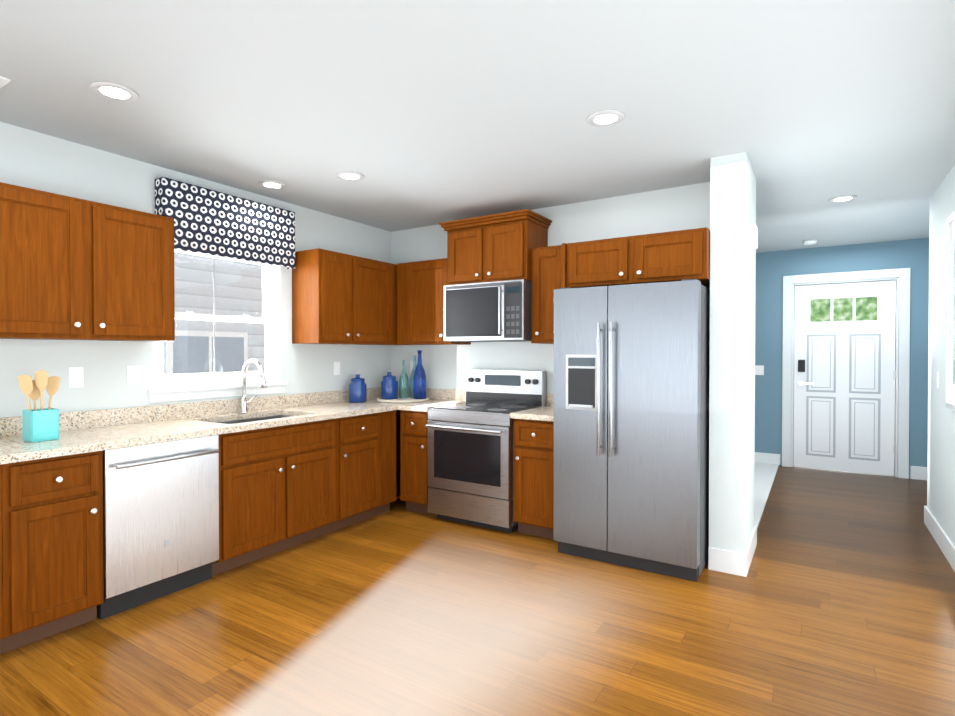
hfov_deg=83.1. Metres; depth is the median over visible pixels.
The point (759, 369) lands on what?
light switch
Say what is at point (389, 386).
canister
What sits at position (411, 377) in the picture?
bottle
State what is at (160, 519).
dishwasher
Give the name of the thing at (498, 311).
over-the-range microwave
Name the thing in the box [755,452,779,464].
baseboard
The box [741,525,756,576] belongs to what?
baseboard
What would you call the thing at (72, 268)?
upper cabinet
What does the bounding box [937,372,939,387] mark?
light switch
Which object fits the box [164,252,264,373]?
backdrop
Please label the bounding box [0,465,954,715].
floor
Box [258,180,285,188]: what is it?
recessed light
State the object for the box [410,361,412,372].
electrical outlet plate
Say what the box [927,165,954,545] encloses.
wall
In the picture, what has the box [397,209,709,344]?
upper cabinet
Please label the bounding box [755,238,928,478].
wall
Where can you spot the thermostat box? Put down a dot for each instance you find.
(753, 236)
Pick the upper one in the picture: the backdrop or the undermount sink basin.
the backdrop
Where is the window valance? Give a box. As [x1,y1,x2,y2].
[155,177,294,268]
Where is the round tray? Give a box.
[377,396,428,402]
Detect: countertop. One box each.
[0,387,409,463]
[400,388,465,411]
[510,393,553,420]
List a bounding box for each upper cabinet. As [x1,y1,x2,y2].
[0,182,396,344]
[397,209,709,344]
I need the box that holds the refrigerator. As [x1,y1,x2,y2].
[553,279,709,581]
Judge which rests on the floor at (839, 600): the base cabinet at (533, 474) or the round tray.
the base cabinet at (533, 474)
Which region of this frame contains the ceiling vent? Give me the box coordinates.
[0,76,10,87]
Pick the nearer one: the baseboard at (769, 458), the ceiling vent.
the ceiling vent
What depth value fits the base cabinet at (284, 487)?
3.27 m
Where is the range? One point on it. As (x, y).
(470, 458)
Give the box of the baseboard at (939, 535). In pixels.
[924,506,954,571]
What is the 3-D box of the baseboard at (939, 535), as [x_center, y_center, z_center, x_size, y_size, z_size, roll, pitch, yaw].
[1.057,1.287,0.318,0.020,0.140,9.396,0,1,32]
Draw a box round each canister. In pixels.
[349,374,366,402]
[381,372,397,398]
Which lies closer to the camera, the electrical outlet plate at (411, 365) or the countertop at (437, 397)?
the countertop at (437, 397)
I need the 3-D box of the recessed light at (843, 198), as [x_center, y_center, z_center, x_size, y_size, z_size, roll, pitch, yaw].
[2.870,-1.250,4.234,0.190,0.009,0.190,0,1,32]
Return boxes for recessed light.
[90,81,138,101]
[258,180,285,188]
[336,171,364,180]
[587,110,624,125]
[828,195,856,201]
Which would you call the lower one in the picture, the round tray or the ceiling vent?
the round tray
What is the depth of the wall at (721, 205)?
3.48 m
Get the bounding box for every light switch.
[127,366,146,384]
[755,365,763,374]
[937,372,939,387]
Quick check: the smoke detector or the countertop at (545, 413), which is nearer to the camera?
the countertop at (545, 413)
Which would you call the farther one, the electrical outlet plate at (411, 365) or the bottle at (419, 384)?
the electrical outlet plate at (411, 365)
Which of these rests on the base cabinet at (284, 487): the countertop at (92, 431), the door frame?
the countertop at (92, 431)
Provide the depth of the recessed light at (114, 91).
2.49 m
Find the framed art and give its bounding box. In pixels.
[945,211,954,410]
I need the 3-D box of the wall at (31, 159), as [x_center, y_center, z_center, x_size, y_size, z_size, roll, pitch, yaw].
[-2.160,0.037,3.524,0.150,2.570,11.400,0,1,32]
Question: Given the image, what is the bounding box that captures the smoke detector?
[803,239,816,244]
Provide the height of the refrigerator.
1.792 m
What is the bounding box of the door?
[794,280,895,476]
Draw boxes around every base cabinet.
[0,410,399,654]
[400,410,553,538]
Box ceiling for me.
[0,0,954,252]
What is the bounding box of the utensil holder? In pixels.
[18,370,59,441]
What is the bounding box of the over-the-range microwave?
[444,279,530,341]
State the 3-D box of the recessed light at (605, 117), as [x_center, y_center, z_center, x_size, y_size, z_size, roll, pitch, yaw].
[0.661,-1.235,2.780,0.190,0.009,0.190,0,1,32]
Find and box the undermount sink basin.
[216,415,291,423]
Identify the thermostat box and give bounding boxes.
[748,224,757,248]
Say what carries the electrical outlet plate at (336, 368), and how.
attached to the wall at (31, 159)
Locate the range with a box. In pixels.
[426,369,545,532]
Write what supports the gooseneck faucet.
on the countertop at (92, 431)
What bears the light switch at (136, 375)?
attached to the wall at (31, 159)
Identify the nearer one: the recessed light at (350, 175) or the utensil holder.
the utensil holder
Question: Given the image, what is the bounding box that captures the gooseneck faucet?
[240,359,266,412]
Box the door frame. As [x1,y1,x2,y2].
[782,268,910,478]
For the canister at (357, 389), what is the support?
on the countertop at (92, 431)
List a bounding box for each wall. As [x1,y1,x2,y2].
[0,122,391,417]
[391,152,755,552]
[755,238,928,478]
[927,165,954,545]
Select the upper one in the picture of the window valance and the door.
the window valance
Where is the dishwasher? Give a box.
[97,435,218,619]
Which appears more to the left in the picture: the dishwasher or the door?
the dishwasher
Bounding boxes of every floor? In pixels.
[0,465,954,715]
[754,462,778,527]
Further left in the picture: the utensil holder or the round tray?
the utensil holder
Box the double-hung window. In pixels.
[147,249,287,402]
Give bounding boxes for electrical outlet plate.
[69,367,83,387]
[334,362,339,374]
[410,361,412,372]
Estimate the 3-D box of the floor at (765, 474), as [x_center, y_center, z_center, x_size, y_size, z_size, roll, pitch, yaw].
[1.406,1.288,5.998,3.240,0.014,3.120,0,1,32]
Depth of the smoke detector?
5.80 m
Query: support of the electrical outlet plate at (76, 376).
attached to the wall at (31, 159)
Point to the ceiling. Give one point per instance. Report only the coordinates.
(419, 113)
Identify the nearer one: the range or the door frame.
the range
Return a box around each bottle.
[399,360,408,397]
[410,356,416,397]
[413,350,425,398]
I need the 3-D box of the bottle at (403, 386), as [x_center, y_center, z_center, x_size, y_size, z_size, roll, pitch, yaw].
[-0.695,0.198,5.085,0.089,0.360,0.090,0,1,32]

